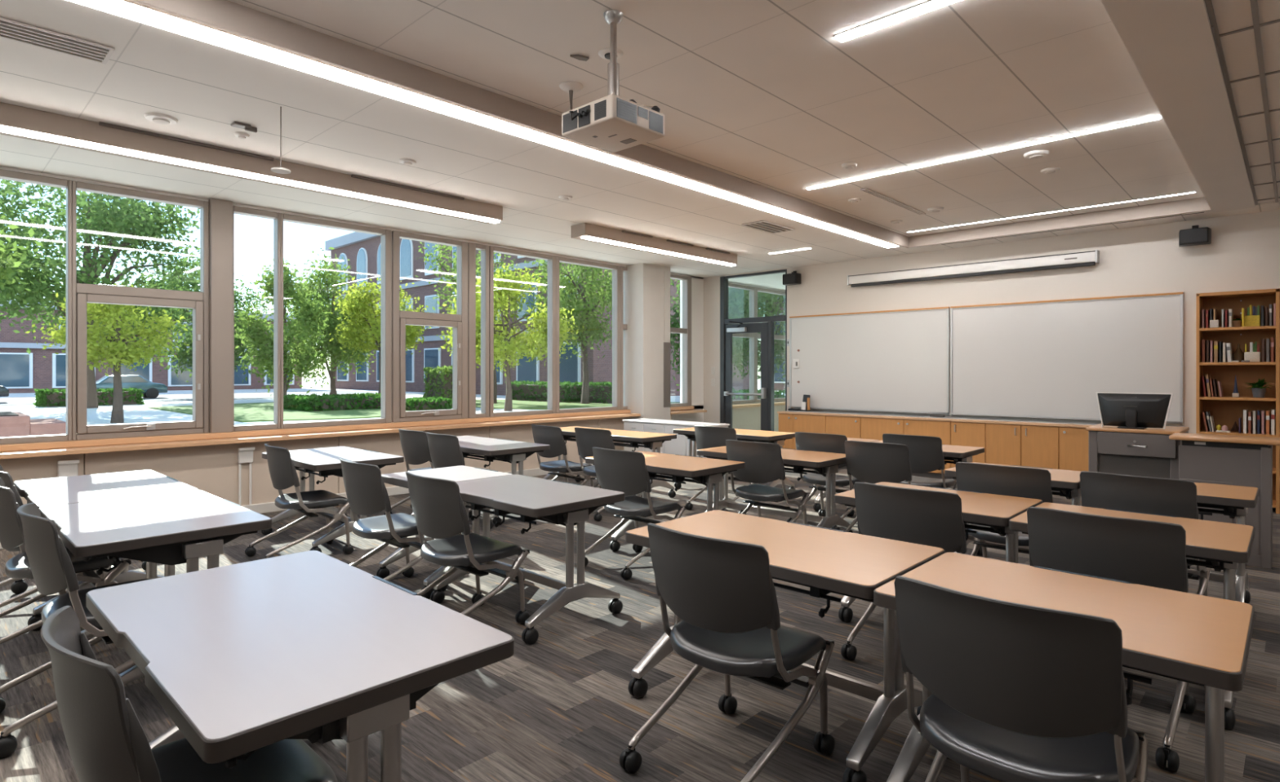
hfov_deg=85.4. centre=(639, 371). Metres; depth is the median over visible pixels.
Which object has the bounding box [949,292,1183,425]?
whiteboard
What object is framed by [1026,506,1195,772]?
chair
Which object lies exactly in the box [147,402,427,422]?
lawn
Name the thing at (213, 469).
wall
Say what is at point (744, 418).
panel
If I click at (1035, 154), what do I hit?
smoke detector
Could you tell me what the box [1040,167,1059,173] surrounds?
smoke detector
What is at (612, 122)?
projector
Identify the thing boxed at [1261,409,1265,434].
book
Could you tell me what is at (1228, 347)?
book
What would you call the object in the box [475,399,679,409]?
lawn
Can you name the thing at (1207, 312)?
book
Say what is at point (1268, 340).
book
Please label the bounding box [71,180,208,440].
window
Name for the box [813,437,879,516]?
table
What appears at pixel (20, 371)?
building
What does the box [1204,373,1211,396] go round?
book
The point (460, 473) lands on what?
table
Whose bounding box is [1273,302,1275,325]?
book
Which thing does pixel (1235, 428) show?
ornament
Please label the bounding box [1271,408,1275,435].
book
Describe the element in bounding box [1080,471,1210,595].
chair
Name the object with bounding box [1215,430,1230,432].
tray
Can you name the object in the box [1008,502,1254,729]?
table
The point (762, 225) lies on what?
ceiling vent
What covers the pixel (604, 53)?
ring
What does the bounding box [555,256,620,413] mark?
window
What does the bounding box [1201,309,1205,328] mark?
book
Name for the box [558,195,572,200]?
smoke detector
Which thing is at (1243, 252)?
wall
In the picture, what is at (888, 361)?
whiteboard
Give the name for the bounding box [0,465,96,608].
chair
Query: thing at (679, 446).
table
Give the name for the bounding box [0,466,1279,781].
floor
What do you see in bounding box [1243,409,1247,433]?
book
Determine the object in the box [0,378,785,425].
ground
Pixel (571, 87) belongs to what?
sprinkler
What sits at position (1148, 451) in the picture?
computer desk
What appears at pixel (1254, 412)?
book
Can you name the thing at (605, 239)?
diffuser
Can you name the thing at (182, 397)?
street
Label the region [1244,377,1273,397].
potted plant
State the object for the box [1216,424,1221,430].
flower
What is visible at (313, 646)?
table
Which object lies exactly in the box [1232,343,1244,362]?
ornament
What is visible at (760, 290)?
window
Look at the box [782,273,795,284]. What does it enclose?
grille
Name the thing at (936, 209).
sprinkler
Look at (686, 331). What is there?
window
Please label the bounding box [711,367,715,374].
wall plate
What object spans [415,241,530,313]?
tree
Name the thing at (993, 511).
table
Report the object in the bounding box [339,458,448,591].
chair
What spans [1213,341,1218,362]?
book
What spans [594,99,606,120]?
vent
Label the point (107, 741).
chair
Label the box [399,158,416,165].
smoke detector
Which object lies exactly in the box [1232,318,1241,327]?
potted plant
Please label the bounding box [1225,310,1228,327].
book
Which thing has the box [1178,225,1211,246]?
wall speaker
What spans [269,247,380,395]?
tree
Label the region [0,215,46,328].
tree
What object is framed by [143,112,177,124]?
ceiling speaker
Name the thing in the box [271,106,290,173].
hanging wire
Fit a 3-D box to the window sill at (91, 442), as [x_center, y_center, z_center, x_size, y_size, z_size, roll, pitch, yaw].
[-3.085,0.656,8.536,0.120,0.057,11.750,0,0,43]
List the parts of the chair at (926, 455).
backrest, seat, post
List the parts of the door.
closer arm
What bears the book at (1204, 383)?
on the bookcase
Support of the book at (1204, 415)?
on the bookcase
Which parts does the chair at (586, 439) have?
post, seat, backrest, leg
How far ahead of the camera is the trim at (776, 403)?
13.81 m
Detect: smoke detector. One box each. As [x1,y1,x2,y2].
[234,132,249,139]
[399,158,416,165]
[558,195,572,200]
[848,198,861,203]
[890,219,902,223]
[1023,149,1048,159]
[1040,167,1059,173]
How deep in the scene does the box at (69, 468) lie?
6.17 m
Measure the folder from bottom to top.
0.200 m
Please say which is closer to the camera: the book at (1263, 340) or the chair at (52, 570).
the chair at (52, 570)
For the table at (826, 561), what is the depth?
2.81 m
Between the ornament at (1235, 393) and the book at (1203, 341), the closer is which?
the ornament at (1235, 393)
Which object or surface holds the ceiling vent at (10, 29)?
in the ceiling at (327, 124)
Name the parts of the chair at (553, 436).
post, backrest, leg, leg, seat, post, leg, leg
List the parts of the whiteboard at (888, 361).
trim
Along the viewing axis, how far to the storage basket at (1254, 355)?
7.51 m
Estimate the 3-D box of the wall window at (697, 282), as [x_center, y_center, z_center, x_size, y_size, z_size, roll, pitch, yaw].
[-1.279,-0.250,10.441,0.580,3.700,20.600,0,0,43]
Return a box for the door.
[720,269,786,431]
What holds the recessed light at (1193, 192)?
in the ceiling at (764, 93)
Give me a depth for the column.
11.53 m
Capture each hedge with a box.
[32,386,144,407]
[283,391,381,411]
[405,396,452,410]
[422,364,453,408]
[505,379,582,402]
[589,381,612,403]
[732,387,785,399]
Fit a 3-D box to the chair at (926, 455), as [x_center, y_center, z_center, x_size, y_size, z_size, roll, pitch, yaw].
[2.647,1.042,6.597,0.558,0.916,0.686,0,0,43]
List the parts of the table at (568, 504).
leg, under frame, leg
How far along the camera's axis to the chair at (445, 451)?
6.51 m
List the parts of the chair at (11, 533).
backrest, post, leg, post, leg, seat, leg, leg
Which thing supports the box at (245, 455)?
attached to the wall at (213, 469)
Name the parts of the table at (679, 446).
door, door, door, door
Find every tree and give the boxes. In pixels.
[0,178,245,408]
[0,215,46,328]
[25,283,192,423]
[141,246,270,382]
[234,257,331,395]
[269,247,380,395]
[328,273,431,393]
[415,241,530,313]
[436,262,583,411]
[447,271,530,403]
[510,258,612,404]
[670,278,764,391]
[732,289,785,385]
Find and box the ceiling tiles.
[1211,0,1279,204]
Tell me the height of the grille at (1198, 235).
0.150 m
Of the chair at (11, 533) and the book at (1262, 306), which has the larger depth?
the book at (1262, 306)
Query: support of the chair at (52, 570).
on the floor
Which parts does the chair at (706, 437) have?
leg, backrest, leg, leg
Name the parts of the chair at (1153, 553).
backrest, leg, leg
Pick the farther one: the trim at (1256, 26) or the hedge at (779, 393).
the hedge at (779, 393)
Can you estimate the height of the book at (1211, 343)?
0.240 m
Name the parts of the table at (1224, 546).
under frame, leg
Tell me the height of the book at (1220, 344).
0.230 m
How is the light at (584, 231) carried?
attached to the ceiling at (327, 124)
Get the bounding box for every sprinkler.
[559,81,582,110]
[841,162,857,169]
[927,206,943,213]
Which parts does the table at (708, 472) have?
leg, under frame, leg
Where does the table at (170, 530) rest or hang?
on the floor
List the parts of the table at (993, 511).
under frame, leg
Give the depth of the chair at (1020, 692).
1.82 m
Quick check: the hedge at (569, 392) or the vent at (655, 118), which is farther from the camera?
the hedge at (569, 392)
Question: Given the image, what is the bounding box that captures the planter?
[0,411,66,437]
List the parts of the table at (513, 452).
under frame, leg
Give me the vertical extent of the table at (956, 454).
0.757 m
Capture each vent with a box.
[0,17,115,64]
[562,110,577,133]
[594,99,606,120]
[616,97,636,124]
[637,106,648,119]
[648,111,662,133]
[741,220,795,233]
[859,187,925,214]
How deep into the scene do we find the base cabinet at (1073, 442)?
8.56 m
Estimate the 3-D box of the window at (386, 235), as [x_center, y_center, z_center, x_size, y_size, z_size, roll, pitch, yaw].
[-3.559,-0.561,8.145,0.130,2.378,1.290,0,0,43]
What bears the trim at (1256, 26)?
attached to the ceiling tiles
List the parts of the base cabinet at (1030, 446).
door, door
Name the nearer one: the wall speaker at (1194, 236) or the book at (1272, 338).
the book at (1272, 338)
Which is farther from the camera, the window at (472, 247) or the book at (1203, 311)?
the window at (472, 247)
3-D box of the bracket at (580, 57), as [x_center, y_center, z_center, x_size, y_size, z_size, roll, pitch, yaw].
[-0.373,-1.924,4.240,0.113,0.012,0.045,0,0,-31]
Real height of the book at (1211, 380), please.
0.201 m
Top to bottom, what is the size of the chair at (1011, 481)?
0.916 m
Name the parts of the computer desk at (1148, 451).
panel, drawer, handle, panel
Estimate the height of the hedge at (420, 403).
0.686 m
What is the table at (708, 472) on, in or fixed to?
on the floor
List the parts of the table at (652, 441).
leg, under frame, leg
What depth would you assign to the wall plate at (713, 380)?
12.95 m
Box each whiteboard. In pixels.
[787,306,949,415]
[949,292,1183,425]
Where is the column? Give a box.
[622,262,670,420]
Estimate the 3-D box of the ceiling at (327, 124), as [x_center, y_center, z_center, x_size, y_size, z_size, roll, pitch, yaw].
[0.522,-1.915,4.223,11.450,0.330,14.050,0,0,43]
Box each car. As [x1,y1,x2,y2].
[0,385,8,396]
[95,374,167,398]
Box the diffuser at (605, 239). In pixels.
[581,235,735,266]
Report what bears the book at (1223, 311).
on the bookcase
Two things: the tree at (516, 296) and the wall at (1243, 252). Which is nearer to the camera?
the wall at (1243, 252)
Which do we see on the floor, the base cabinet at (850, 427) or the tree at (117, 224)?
the base cabinet at (850, 427)
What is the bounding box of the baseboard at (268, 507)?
[0,462,592,549]
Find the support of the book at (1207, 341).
on the bookcase
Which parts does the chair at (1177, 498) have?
backrest, seat, post, leg, leg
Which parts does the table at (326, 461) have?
leg, under frame, leg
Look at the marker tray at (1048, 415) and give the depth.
9.09 m
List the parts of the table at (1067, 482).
under frame, leg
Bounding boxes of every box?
[57,459,79,477]
[237,446,254,506]
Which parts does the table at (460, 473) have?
leg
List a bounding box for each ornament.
[1215,424,1230,432]
[1231,421,1238,431]
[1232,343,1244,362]
[1232,375,1239,397]
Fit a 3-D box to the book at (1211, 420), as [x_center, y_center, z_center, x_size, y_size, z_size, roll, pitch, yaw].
[6.447,0.583,7.806,0.045,0.171,0.200,0,0,43]
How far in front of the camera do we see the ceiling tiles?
4.15 m
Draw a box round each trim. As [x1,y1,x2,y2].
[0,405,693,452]
[732,401,785,408]
[941,212,1204,244]
[1204,0,1279,204]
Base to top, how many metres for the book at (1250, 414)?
0.230 m
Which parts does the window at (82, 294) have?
crank handle, sash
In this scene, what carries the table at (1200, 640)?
on the floor
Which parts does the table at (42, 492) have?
leg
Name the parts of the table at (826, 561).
leg, under frame, leg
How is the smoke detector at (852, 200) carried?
attached to the ceiling at (764, 93)
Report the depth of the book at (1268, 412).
7.42 m
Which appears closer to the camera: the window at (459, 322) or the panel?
the window at (459, 322)
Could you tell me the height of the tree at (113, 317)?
4.587 m
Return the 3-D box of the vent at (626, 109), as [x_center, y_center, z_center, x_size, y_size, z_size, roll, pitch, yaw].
[-0.067,-1.330,3.535,0.004,0.096,0.146,0,0,43]
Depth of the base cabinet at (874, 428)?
9.96 m
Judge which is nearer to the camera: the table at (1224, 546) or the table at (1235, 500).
the table at (1224, 546)
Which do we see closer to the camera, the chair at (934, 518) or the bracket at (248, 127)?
the chair at (934, 518)
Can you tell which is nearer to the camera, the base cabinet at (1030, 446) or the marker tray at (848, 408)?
the base cabinet at (1030, 446)
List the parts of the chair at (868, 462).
post, leg, backrest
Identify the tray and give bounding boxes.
[787,406,949,414]
[949,413,1183,423]
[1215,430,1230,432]
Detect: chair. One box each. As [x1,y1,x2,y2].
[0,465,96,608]
[0,477,131,644]
[0,502,151,758]
[40,605,337,781]
[244,443,353,559]
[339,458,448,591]
[383,428,433,515]
[405,471,529,624]
[426,432,501,524]
[531,424,593,486]
[574,426,615,521]
[584,447,685,579]
[618,523,835,781]
[685,425,760,511]
[725,440,809,524]
[786,431,867,529]
[840,481,966,660]
[844,440,911,532]
[882,433,957,489]
[893,575,1148,781]
[955,462,1053,558]
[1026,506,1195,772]
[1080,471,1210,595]
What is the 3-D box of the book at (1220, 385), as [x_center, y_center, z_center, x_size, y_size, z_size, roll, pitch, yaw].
[6.497,0.193,7.758,0.040,0.171,0.200,0,0,43]
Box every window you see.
[0,166,785,459]
[0,168,71,444]
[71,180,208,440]
[232,205,280,431]
[280,213,391,428]
[391,231,467,422]
[467,242,488,417]
[488,245,555,417]
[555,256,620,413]
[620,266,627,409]
[670,274,691,407]
[728,283,755,403]
[755,287,785,402]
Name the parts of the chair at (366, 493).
post, backrest, leg, seat, leg, post, leg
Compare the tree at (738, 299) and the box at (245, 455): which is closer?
the box at (245, 455)
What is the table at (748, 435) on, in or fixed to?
on the floor
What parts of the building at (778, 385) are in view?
pane, pane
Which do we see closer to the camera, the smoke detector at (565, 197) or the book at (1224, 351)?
the smoke detector at (565, 197)
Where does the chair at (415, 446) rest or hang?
on the floor
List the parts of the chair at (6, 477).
backrest, leg, leg, seat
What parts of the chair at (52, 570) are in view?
backrest, leg, post, leg, post, seat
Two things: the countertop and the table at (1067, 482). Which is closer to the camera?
the table at (1067, 482)
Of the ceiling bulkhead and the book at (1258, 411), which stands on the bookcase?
the book at (1258, 411)
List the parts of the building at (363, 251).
pane, pane, cornice, pane, pane, pane, pane, pane, pane, pane, pane, pane, pane, pane, pane, pane, pane, pane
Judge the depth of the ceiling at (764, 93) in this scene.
4.59 m
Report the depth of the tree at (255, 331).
34.76 m
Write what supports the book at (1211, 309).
on the bookcase
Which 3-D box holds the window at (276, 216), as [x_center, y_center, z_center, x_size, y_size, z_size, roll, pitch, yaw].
[-4.171,-0.561,7.499,0.130,2.378,0.490,0,0,43]
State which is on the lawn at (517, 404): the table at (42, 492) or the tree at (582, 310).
the tree at (582, 310)
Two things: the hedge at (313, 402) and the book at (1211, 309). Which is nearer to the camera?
the book at (1211, 309)
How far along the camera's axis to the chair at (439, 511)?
3.94 m
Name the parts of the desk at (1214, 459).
access panel, panel, shadow rail, panel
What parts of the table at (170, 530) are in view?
under frame, leg, leg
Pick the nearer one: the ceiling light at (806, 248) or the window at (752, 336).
the ceiling light at (806, 248)
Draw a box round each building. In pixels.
[0,300,302,393]
[324,231,749,395]
[768,295,785,391]
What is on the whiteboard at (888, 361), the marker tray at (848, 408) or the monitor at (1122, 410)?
the marker tray at (848, 408)
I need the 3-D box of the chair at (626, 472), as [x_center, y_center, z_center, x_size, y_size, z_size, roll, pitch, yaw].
[-0.060,1.042,5.403,0.558,0.916,0.686,0,0,43]
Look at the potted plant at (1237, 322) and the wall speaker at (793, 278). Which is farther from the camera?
the wall speaker at (793, 278)
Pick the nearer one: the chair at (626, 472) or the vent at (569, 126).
the vent at (569, 126)
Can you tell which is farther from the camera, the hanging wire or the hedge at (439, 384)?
the hedge at (439, 384)
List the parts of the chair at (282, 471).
backrest, post, leg, leg, seat, post, leg, leg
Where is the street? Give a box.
[0,391,420,405]
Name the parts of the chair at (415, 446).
leg, post, backrest, seat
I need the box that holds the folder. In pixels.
[1241,308,1244,326]
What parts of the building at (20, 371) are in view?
pane, pane, pane, cornice, pane, pane, pane, pane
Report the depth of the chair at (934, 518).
3.50 m
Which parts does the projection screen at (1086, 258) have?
rail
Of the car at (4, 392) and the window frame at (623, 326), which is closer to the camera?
the window frame at (623, 326)
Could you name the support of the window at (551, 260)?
attached to the wall window at (697, 282)
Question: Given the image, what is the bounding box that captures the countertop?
[777,410,1098,427]
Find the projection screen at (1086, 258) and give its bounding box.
[847,249,1099,287]
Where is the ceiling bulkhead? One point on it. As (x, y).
(227, 15)
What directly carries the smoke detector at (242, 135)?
attached to the ceiling at (327, 124)
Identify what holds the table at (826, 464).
on the floor
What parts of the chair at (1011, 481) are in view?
leg, leg, seat, backrest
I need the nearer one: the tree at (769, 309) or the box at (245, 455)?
the box at (245, 455)
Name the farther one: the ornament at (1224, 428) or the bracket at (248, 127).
the ornament at (1224, 428)
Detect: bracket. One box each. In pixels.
[231,120,257,133]
[569,54,588,61]
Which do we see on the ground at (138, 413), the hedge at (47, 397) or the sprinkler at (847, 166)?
the hedge at (47, 397)
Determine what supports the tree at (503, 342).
on the ground at (138, 413)
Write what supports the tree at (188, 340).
on the street
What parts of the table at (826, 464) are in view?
leg, under frame, leg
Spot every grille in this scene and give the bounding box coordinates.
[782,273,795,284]
[1179,227,1207,244]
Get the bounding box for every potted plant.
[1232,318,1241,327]
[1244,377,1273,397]
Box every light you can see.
[0,102,502,223]
[67,0,899,248]
[570,222,737,266]
[768,247,811,254]
[805,115,1162,190]
[833,0,959,42]
[906,191,1196,232]
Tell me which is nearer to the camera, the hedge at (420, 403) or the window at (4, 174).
the window at (4, 174)
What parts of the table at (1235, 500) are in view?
under frame, leg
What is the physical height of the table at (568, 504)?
0.757 m
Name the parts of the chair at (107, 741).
backrest, seat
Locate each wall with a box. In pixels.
[0,414,671,505]
[703,209,1279,433]
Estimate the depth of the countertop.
9.67 m
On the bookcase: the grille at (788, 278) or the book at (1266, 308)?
the book at (1266, 308)
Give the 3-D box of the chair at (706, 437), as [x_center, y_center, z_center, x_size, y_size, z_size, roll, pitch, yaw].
[0.916,1.042,7.591,0.558,0.916,0.686,0,0,43]
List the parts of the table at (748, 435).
leg, under frame, leg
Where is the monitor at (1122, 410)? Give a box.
[1096,391,1173,429]
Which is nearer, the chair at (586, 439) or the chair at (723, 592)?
the chair at (723, 592)
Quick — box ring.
[598,48,622,60]
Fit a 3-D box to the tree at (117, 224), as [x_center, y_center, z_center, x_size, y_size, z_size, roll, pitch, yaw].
[-25.321,-4.284,31.608,12.383,11.901,12.495,0,0,-18]
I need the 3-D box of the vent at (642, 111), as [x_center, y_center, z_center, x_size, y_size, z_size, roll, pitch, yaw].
[0.015,-1.353,3.622,0.004,0.051,0.076,0,0,43]
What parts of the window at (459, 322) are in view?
crank handle, sash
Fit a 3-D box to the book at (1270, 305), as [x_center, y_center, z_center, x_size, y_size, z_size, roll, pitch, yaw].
[6.799,-0.606,7.471,0.022,0.230,0.201,0,0,43]
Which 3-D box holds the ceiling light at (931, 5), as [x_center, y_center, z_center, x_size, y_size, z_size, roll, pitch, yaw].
[1.572,-1.938,3.600,1.190,0.044,0.090,0,0,43]
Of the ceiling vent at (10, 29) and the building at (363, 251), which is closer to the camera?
the ceiling vent at (10, 29)
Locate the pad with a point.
(795, 362)
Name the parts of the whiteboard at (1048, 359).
trim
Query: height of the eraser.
0.030 m
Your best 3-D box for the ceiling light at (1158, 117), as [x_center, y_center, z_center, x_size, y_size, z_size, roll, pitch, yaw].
[2.844,-1.938,6.259,3.000,0.044,0.060,0,0,43]
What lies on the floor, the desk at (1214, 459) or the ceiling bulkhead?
the desk at (1214, 459)
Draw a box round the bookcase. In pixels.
[1195,288,1279,514]
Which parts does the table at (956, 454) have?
under frame, leg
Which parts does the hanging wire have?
plate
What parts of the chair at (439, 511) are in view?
post, backrest, leg, seat, leg, post, leg, leg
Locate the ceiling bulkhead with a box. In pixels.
[128,0,1211,248]
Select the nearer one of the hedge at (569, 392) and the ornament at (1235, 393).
the ornament at (1235, 393)
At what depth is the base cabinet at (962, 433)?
9.39 m
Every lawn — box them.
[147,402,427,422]
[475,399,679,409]
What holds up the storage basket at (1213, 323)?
on the bookcase
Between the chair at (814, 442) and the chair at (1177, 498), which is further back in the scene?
the chair at (814, 442)
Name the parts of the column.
plate, plate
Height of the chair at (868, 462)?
0.916 m
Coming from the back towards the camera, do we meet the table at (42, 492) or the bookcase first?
the bookcase
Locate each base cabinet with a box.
[778,413,793,448]
[793,413,861,469]
[860,417,951,479]
[951,421,986,480]
[986,422,1059,491]
[1059,426,1088,471]
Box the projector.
[561,8,664,152]
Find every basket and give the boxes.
[1209,320,1218,328]
[1244,305,1260,326]
[1244,342,1260,362]
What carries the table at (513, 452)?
on the floor
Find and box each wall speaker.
[782,271,800,285]
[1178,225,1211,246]
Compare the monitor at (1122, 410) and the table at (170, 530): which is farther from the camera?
the monitor at (1122, 410)
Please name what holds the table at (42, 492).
on the floor
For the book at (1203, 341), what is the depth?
7.79 m
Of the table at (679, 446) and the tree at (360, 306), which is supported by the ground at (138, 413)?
the tree at (360, 306)
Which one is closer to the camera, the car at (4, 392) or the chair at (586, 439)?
the chair at (586, 439)
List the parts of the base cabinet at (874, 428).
door, door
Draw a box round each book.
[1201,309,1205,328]
[1201,339,1206,362]
[1201,376,1208,396]
[1201,411,1208,431]
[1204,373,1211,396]
[1205,310,1209,328]
[1205,411,1212,431]
[1206,340,1210,362]
[1208,415,1215,431]
[1209,308,1213,328]
[1209,341,1213,362]
[1209,378,1214,396]
[1213,308,1217,319]
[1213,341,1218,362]
[1213,379,1218,396]
[1217,381,1223,396]
[1218,341,1222,362]
[1221,309,1225,327]
[1222,342,1226,362]
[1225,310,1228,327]
[1226,342,1232,362]
[1228,309,1233,327]
[1238,417,1241,433]
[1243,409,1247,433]
[1248,411,1252,433]
[1252,410,1256,433]
[1257,410,1260,434]
[1261,305,1264,325]
[1261,338,1265,362]
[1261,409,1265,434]
[1265,306,1268,325]
[1266,338,1270,361]
[1266,410,1270,434]
[1269,304,1272,325]
[1271,337,1274,361]
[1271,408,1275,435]
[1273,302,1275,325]
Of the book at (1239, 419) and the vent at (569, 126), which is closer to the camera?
the vent at (569, 126)
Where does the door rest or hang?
in the wall at (1243, 252)
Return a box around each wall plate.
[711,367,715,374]
[711,378,715,386]
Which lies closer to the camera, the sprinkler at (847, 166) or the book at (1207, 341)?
the sprinkler at (847, 166)
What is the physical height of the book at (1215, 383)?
0.196 m
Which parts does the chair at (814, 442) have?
leg, leg, backrest, seat, leg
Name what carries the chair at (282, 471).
on the floor
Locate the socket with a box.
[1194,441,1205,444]
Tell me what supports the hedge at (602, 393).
on the lawn at (517, 404)
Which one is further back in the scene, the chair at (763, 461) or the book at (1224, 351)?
the book at (1224, 351)
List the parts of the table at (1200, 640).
leg, under frame, leg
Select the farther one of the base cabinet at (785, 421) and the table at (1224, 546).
the base cabinet at (785, 421)
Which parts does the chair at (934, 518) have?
leg, backrest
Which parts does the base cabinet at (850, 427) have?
door, door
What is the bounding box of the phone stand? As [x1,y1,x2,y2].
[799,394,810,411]
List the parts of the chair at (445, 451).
backrest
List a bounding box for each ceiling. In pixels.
[0,0,1279,277]
[228,0,1204,236]
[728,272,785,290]
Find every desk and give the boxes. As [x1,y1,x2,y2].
[1085,423,1189,479]
[1168,432,1279,568]
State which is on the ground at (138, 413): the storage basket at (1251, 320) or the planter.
the planter
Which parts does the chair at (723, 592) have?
leg, post, backrest, leg, seat, leg, post, leg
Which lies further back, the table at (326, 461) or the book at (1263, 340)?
the book at (1263, 340)
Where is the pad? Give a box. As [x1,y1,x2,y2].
[792,359,799,368]
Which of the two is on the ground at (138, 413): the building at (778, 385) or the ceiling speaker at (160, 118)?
the building at (778, 385)
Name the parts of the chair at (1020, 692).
post, leg, leg, seat, post, leg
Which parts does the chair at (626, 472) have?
leg, backrest, leg, seat, leg, post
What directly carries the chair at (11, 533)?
on the floor
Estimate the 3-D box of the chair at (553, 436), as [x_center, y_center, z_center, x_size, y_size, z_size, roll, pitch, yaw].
[-0.910,1.042,7.720,0.686,0.916,0.558,0,0,-43]
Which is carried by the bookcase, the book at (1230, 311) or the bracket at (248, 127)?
the book at (1230, 311)
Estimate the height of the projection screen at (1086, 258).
0.190 m
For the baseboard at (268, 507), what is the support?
attached to the wall window at (697, 282)
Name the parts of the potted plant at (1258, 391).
pot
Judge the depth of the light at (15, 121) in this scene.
5.51 m
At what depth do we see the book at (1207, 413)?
7.75 m
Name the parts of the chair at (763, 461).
post, leg, backrest, leg, seat, post, leg, leg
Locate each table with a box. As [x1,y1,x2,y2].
[10,469,198,630]
[39,489,271,684]
[85,550,514,781]
[261,446,404,552]
[376,465,512,599]
[410,435,550,528]
[430,474,624,644]
[543,426,676,497]
[585,450,745,551]
[622,417,729,457]
[625,510,945,781]
[672,426,795,488]
[696,445,853,533]
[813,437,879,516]
[834,481,1042,622]
[871,440,984,470]
[873,552,1253,781]
[944,462,1081,555]
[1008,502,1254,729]
[1080,481,1258,604]
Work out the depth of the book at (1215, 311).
7.72 m
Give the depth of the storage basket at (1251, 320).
7.51 m
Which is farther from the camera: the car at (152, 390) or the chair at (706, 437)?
the car at (152, 390)
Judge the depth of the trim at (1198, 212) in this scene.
8.54 m
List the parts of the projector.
socket panel, knob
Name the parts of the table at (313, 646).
under frame, leg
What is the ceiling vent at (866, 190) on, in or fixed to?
in the ceiling at (764, 93)
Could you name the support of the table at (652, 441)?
on the floor
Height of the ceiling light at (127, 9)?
0.044 m
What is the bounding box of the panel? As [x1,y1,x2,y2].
[732,404,785,431]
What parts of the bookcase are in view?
panel, panel, shelf, shelf, shelf, shelf, shelf, panel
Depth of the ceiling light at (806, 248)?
10.13 m
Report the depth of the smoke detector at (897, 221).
8.84 m
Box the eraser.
[928,414,944,417]

